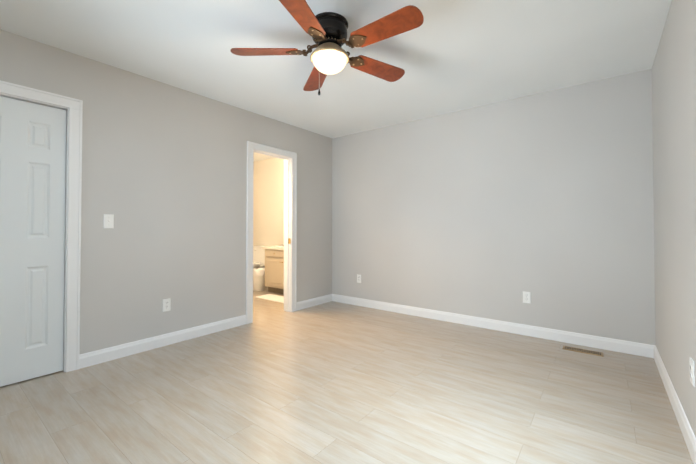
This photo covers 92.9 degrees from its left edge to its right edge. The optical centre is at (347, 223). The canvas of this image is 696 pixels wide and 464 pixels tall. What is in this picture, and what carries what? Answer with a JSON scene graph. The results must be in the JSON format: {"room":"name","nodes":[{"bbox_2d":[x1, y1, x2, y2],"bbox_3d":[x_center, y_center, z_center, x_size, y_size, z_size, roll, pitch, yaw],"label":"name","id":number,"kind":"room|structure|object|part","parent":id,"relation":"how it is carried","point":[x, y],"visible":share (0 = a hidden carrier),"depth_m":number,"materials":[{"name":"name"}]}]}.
{"room":"empty bedroom","nodes":[
{"label":"empty bedroom","id":0,"kind":"room"},
{"bbox_2d":[0,29,331,354],"bbox_3d":[-1.484,-0.079,3.461,0.120,2.440,4.870,-1,-1,38],"label":"wall","id":1,"kind":"structure","parent":0,"point":[164,174],"depth_m":3.06,"materials":[{"name":"grey paint"}]},
{"bbox_2d":[0,96,65,386],"bbox_3d":[-2.349,0.123,2.318,0.179,1.985,0.555,-1,-1,38],"label":"closet door","id":2,"kind":"structure","parent":1,"relation":"in","point":[32,181],"depth_m":2.38,"materials":[{"name":"white wood"}]},
{"bbox_2d":[0,80,82,372],"bbox_3d":[-2.363,0.116,2.329,0.124,2.015,0.591,-1,-1,38],"label":"door frame","id":3,"kind":"structure","parent":1,"relation":"attached to","point":[66,200],"depth_m":2.52,"materials":[{"name":"white wood"}]},
{"bbox_2d":[103,214,113,227],"bbox_3d":[-1.967,-0.014,2.721,0.022,0.115,0.070,-1,-1,38],"label":"switch plate","id":4,"kind":"object","parent":1,"relation":"attached to","point":[108,221],"visible":1,"depth_m":2.72,"materials":[{"name":"white plastic"}]},
{"bbox_2d":[79,315,246,368],"bbox_3d":[-1.620,1.084,3.158,0.014,0.106,1.515,-1,-1,38],"label":"baseboard","id":5,"kind":"structure","parent":1,"relation":"attached to","point":[151,343],"depth_m":2.99,"materials":[{"name":"white wood"}]},
{"bbox_2d":[162,298,170,311],"bbox_3d":[-1.688,0.764,3.078,0.009,0.115,0.070,-1,-1,38],"label":"electrical outlet","id":6,"kind":"object","parent":1,"relation":"attached to","point":[166,304],"visible":1,"depth_m":3.07,"materials":[{"name":"white plastic"}]},
{"bbox_2d":[246,141,296,323],"bbox_3d":[-0.967,0.109,4.107,0.148,2.085,0.760,-1,-1,38],"label":"door frame","id":7,"kind":"structure","parent":1,"relation":"attached to","point":[252,147],"depth_m":4.31,"materials":[{"name":"white wood"}]},
{"bbox_2d":[297,294,330,309],"bbox_3d":[-0.474,1.107,4.636,0.014,0.106,0.705,-1,-1,38],"label":"baseboard","id":8,"kind":"structure","parent":1,"relation":"attached to","point":[308,303],"depth_m":4.61,"materials":[{"name":"white wood"}]},
{"bbox_2d":[253,158,283,245],"bbox_3d":[-1.221,-0.035,6.262,2.900,2.440,0.120,-1,-1,38],"label":"wall","id":9,"kind":"structure","parent":0,"point":[268,202],"depth_m":6.44,"materials":[{"name":"beige paint"}]},
{"bbox_2d":[0,0,671,161],"bbox_3d":[-1.175,-1.352,3.241,6.861,0.100,5.030,-1,-1,38],"label":"ceiling","id":10,"kind":"structure","parent":0,"point":[449,56],"depth_m":2.48,"materials":[{"name":"white paint"}]},
{"bbox_2d":[230,0,423,94],"bbox_3d":[-0.080,-1.057,2.157,1.205,0.524,1.251,-1,-1,38],"label":"ceiling fan","id":11,"kind":"object","parent":10,"relation":"hanging from","point":[327,32],"visible":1,"depth_m":2.08,"materials":[{"name":"brown wood"}]},
{"bbox_3d":[-0.179,-0.944,2.064,0.016,0.294,0.016,-1,-1,38],"label":"chain","id":12,"kind":"part","parent":11,"relation":"part of","materials":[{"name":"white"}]},
{"bbox_3d":[-0.121,-1.039,2.185,0.228,0.095,0.228,-1,-1,38],"label":"lamp shade","id":13,"kind":"part","parent":11,"relation":"part of","materials":[{"name":"white glass"}]},
{"bbox_2d":[0,286,692,463],"bbox_3d":[-1.175,1.188,3.201,6.861,0.100,5.030,-1,-1,38],"label":"floor","id":14,"kind":"structure","parent":0,"point":[331,382],"depth_m":2.08,"materials":[{"name":"beige laminate"}]},
{"bbox_2d":[253,245,264,268],"bbox_3d":[-1.800,0.811,6.155,0.400,0.745,0.730,-1,-1,38],"label":"toilet","id":15,"kind":"object","parent":14,"relation":"on","point":[258,256],"visible":0.17,"depth_m":6.27,"materials":[{"name":"white ceramic"}]},
{"bbox_2d":[253,268,264,290],"bbox_3d":[-1.562,0.988,5.809,0.268,0.380,0.265,-1,-1,38],"label":"waste bin","id":16,"kind":"object","parent":14,"relation":"on","point":[258,279],"visible":0.83,"depth_m":5.71,"materials":[{"name":"white plastic"}]},
{"bbox_2d":[256,294,283,302],"bbox_3d":[-1.090,1.161,5.091,0.720,0.012,0.280,-1,-1,38],"label":"bath mat","id":17,"kind":"object","parent":14,"relation":"on","point":[276,298],"visible":0.54,"depth_m":5.13,"materials":[{"name":"white fabric"}]},
{"bbox_2d":[262,245,283,293],"bbox_3d":[-0.878,0.735,5.534,1.030,0.877,0.585,-1,-1,38],"label":"bathroom vanity","id":18,"kind":"object","parent":14,"relation":"on","point":[274,269],"visible":0.15,"depth_m":5.47,"materials":[{"name":"beige wood"}]},
{"bbox_2d":[562,346,603,356],"bbox_3d":[2.077,1.131,2.929,0.295,0.005,0.105,-1,-1,37],"label":"floor vent","id":19,"kind":"object","parent":14,"relation":"in","point":[583,351],"visible":1,"depth_m":2.91,"materials":[{"name":"brown metal"}]},
{"bbox_2d":[332,69,655,344],"bbox_3d":[1.254,-0.072,3.889,3.681,2.440,0.120,-1,-1,38],"label":"wall","id":20,"kind":"structure","parent":0,"point":[493,211],"depth_m":3.44,"materials":[{"name":"grey paint"}]},
{"bbox_2d":[357,274,360,282],"bbox_3d":[0.155,0.782,4.646,0.070,0.115,0.009,-1,-1,38],"label":"electrical outlet","id":21,"kind":"object","parent":20,"relation":"attached to","point":[358,278],"visible":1,"depth_m":4.65,"materials":[{"name":"white plastic"}]},
{"bbox_2d":[331,294,650,357],"bbox_3d":[1.149,1.095,3.867,3.520,0.106,0.014,-1,-1,38],"label":"baseboard","id":22,"kind":"structure","parent":20,"relation":"attached to","point":[634,348],"depth_m":3.43,"materials":[{"name":"white wood"}]},
{"bbox_2d":[523,291,530,303],"bbox_3d":[1.814,0.755,3.359,0.070,0.115,0.009,-1,-1,38],"label":"electrical outlet","id":23,"kind":"object","parent":20,"relation":"attached to","point":[526,297],"visible":1,"depth_m":3.36,"materials":[{"name":"white plastic"}]},
{"bbox_2d":[652,0,695,436],"bbox_3d":[1.278,-0.117,1.015,0.120,2.440,4.392,-1,-1,38],"label":"wall","id":24,"kind":"structure","parent":0,"point":[674,119],"depth_m":1.90,"materials":[{"name":"grey paint"}]},
{"bbox_2d":[651,345,695,463],"bbox_3d":[1.262,1.052,1.085,0.014,0.106,4.272,-1,-1,38],"label":"baseboard","id":25,"kind":"structure","parent":24,"relation":"attached to","point":[689,437],"depth_m":1.89,"materials":[{"name":"white wood"}]},
{"bbox_2d":[689,357,694,386],"bbox_3d":[1.648,0.713,1.586,0.009,0.115,0.070,-1,-1,38],"label":"electrical outlet","id":26,"kind":"object","parent":24,"relation":"attached to","point":[692,372],"visible":0.98,"depth_m":1.56,"materials":[{"name":"white plastic"}]}
]}

